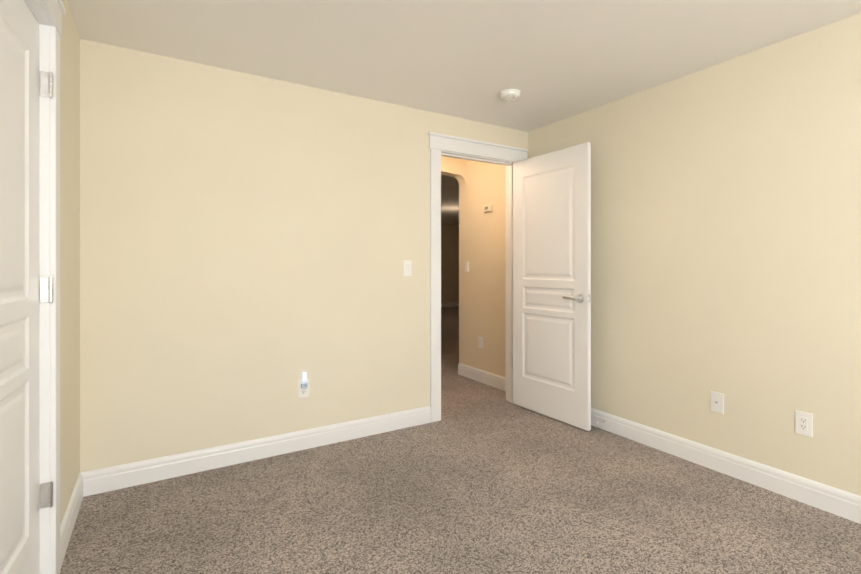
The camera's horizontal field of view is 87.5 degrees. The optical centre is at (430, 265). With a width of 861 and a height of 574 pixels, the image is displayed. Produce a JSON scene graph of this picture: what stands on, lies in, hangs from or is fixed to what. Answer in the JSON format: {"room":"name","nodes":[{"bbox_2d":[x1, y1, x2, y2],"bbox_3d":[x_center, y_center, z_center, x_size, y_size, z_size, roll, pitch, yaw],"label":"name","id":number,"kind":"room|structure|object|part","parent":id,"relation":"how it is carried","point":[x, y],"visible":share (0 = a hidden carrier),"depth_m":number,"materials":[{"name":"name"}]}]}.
{"room":"empty bedroom","nodes":[
{"label":"empty bedroom","id":0,"kind":"room"},
{"bbox_2d":[60,0,79,525],"bbox_3d":[-0.640,0.011,0.298,0.120,2.330,4.830,0,0,-31],"label":"wall","id":1,"kind":"structure","parent":0,"point":[69,257],"depth_m":2.01,"materials":[{"name":"yellow paint"}]},
{"bbox_2d":[0,0,52,573],"bbox_3d":[-1.248,0.149,1.276,0.158,2.030,0.762,0,0,-28],"label":"closet door","id":2,"kind":"structure","parent":1,"relation":"in","point":[26,496],"depth_m":1.45,"materials":[{"name":"white paint"}]},
{"bbox_2d":[24,0,49,573],"bbox_3d":[-1.039,0.144,0.952,0.122,2.064,1.556,0,0,-31],"label":"door frame","id":3,"kind":"structure","parent":1,"relation":"attached to","point":[36,8],"depth_m":1.62,"materials":[{"name":"white paint"}]},
{"bbox_2d":[39,0,65,573],"bbox_3d":[-0.974,0.092,0.992,0.032,2.168,1.748,0,0,-31],"label":"door frame","id":4,"kind":"structure","parent":1,"relation":"attached to","point":[54,10],"depth_m":1.65,"materials":[{"name":"white paint"}]},
{"bbox_2d":[60,471,87,569],"bbox_3d":[-1.595,1.115,1.991,0.015,0.121,0.646,0,0,-31],"label":"baseboard","id":5,"kind":"structure","parent":1,"relation":"attached to","point":[80,490],"depth_m":2.00,"materials":[{"name":"white paint"}]},
{"bbox_2d":[80,39,527,471],"bbox_3d":[-0.501,0.010,3.142,3.080,2.330,0.120,0,0,-31],"label":"wall","id":6,"kind":"structure","parent":0,"point":[249,243],"depth_m":2.69,"materials":[{"name":"yellow paint"}]},
{"bbox_2d":[88,406,430,495],"bbox_3d":[-0.891,1.115,2.826,2.086,0.121,0.015,0,0,-31],"label":"baseboard","id":7,"kind":"structure","parent":6,"relation":"attached to","point":[102,480],"depth_m":2.68,"materials":[{"name":"white paint"}]},
{"bbox_2d":[298,372,308,397],"bbox_3d":[-0.806,0.762,2.868,0.070,0.166,0.030,0,0,-31],"label":"outlet","id":8,"kind":"object","parent":6,"relation":"attached to","point":[303,390],"visible":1,"depth_m":2.86,"materials":[{"name":"white plastic"}]},
{"bbox_2d":[301,372,306,383],"bbox_3d":[-0.804,0.715,2.865,0.037,0.072,0.022,0,0,-31],"label":"night light","id":9,"kind":"object","parent":8,"relation":"attached to","point":[304,375],"depth_m":2.86,"materials":[{"name":"white plastic"}]},
{"bbox_2d":[403,260,411,275],"bbox_3d":[-0.167,0.020,3.269,0.070,0.115,0.011,0,0,-31],"label":"light switch","id":10,"kind":"object","parent":6,"relation":"attached to","point":[407,267],"visible":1,"depth_m":3.27,"materials":[{"name":"white plastic"}]},
{"bbox_2d":[428,132,527,421],"bbox_3d":[0.377,0.091,3.660,0.990,2.168,0.153,0,0,-31],"label":"door frame","id":11,"kind":"structure","parent":6,"relation":"attached to","point":[438,143],"depth_m":3.42,"materials":[{"name":"white paint"}]},
{"bbox_2d":[513,142,590,430],"bbox_3d":[0.907,0.148,3.496,0.158,2.030,0.800,0,0,-33],"label":"bedroom door","id":12,"kind":"structure","parent":6,"relation":"in","point":[551,284],"depth_m":3.42,"materials":[{"name":"white paint"}]},
{"bbox_3d":[1.071,0.233,3.243,0.158,0.064,0.195,0,0,-33],"label":"lever","id":13,"kind":"part","parent":12,"relation":"part of","materials":[{"name":"silver metal"}]},
{"bbox_2d":[441,224,458,302],"bbox_3d":[-2.505,0.007,10.952,10.200,2.330,0.120,0,0,-31],"label":"wall","id":14,"kind":"structure","parent":0,"point":[449,263],"depth_m":12.73,"materials":[{"name":"beige paint"}]},
{"bbox_2d":[441,302,458,306],"bbox_3d":[-2.469,1.112,10.895,9.960,0.121,0.015,0,0,-31],"label":"baseboard","id":15,"kind":"structure","parent":14,"relation":"attached to","point":[452,304],"depth_m":12.74,"materials":[{"name":"white paint"}]},
{"bbox_2d":[441,156,465,185],"bbox_3d":[-0.919,0.010,4.047,2.950,2.330,0.120,0,0,-31],"label":"wall","id":16,"kind":"structure","parent":0,"point":[454,167],"depth_m":4.71,"materials":[{"name":"beige paint"}]},
{"bbox_2d":[60,306,860,573],"bbox_3d":[0.731,1.224,5.652,10.200,0.100,12.540,0,0,-31],"label":"floor","id":17,"kind":"structure","parent":0,"point":[480,478],"depth_m":2.13,"materials":[{"name":"carpet"}]},
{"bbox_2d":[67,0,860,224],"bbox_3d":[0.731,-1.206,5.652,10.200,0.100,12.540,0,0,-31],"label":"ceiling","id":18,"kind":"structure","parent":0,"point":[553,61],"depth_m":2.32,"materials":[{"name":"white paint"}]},
{"bbox_2d":[500,89,520,101],"bbox_3d":[0.533,-1.134,3.008,0.140,0.042,0.140,0,0,-31],"label":"smoke detector","id":19,"kind":"object","parent":18,"relation":"attached to","point":[506,95],"visible":1,"depth_m":2.97,"materials":[{"name":"white plastic"}]},
{"bbox_2d":[459,160,505,377],"bbox_3d":[0.696,0.010,4.348,0.120,2.330,1.290,0,0,-31],"label":"wall","id":20,"kind":"structure","parent":0,"point":[482,281],"depth_m":4.50,"materials":[{"name":"beige paint"}]},
{"bbox_2d":[465,261,468,271],"bbox_3d":[0.381,0.011,4.737,0.011,0.115,0.070,0,0,-31],"label":"light switch","id":21,"kind":"object","parent":20,"relation":"attached to","point":[466,266],"visible":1,"depth_m":4.73,"materials":[{"name":"white plastic"}]},
{"bbox_2d":[478,336,482,348],"bbox_3d":[0.505,0.777,4.538,0.008,0.115,0.070,0,0,-31],"label":"outlet","id":22,"kind":"object","parent":20,"relation":"attached to","point":[480,342],"visible":1,"depth_m":4.53,"materials":[{"name":"white plastic"}]},
{"bbox_2d":[458,363,505,390],"bbox_3d":[0.545,1.114,4.441,0.040,0.121,1.005,0,0,-31],"label":"baseboard","id":23,"kind":"structure","parent":20,"relation":"attached to","point":[488,378],"depth_m":4.49,"materials":[{"name":"white paint"}]},
{"bbox_2d":[483,204,492,212],"bbox_3d":[0.564,-0.560,4.422,0.028,0.076,0.120,0,0,-31],"label":"thermostat","id":24,"kind":"object","parent":20,"relation":"attached to","point":[487,208],"visible":1,"depth_m":4.39,"materials":[{"name":"beige plastic"}]},
{"bbox_2d":[528,13,860,495],"bbox_3d":[2.091,0.011,1.966,0.120,2.330,4.830,0,0,-31],"label":"wall","id":25,"kind":"structure","parent":0,"point":[726,228],"depth_m":2.48,"materials":[{"name":"yellow paint"}]},
{"bbox_2d":[711,391,723,413],"bbox_3d":[1.644,0.785,2.578,0.006,0.115,0.070,0,0,-31],"label":"wall jack","id":26,"kind":"object","parent":25,"relation":"attached to","point":[718,407],"visible":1,"depth_m":2.57,"materials":[{"name":"white plastic"}]},
{"bbox_2d":[591,408,860,523],"bbox_3d":[2.032,1.115,1.930,0.020,0.121,4.590,0,0,-31],"label":"baseboard","id":27,"kind":"structure","parent":25,"relation":"attached to","point":[836,501],"depth_m":2.46,"materials":[{"name":"white paint"}]},
{"bbox_2d":[795,410,812,436],"bbox_3d":[1.854,0.786,2.232,0.007,0.115,0.070,0,0,-31],"label":"outlet","id":28,"kind":"object","parent":25,"relation":"attached to","point":[801,417],"visible":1,"depth_m":2.23,"materials":[{"name":"white plastic"}]}
]}

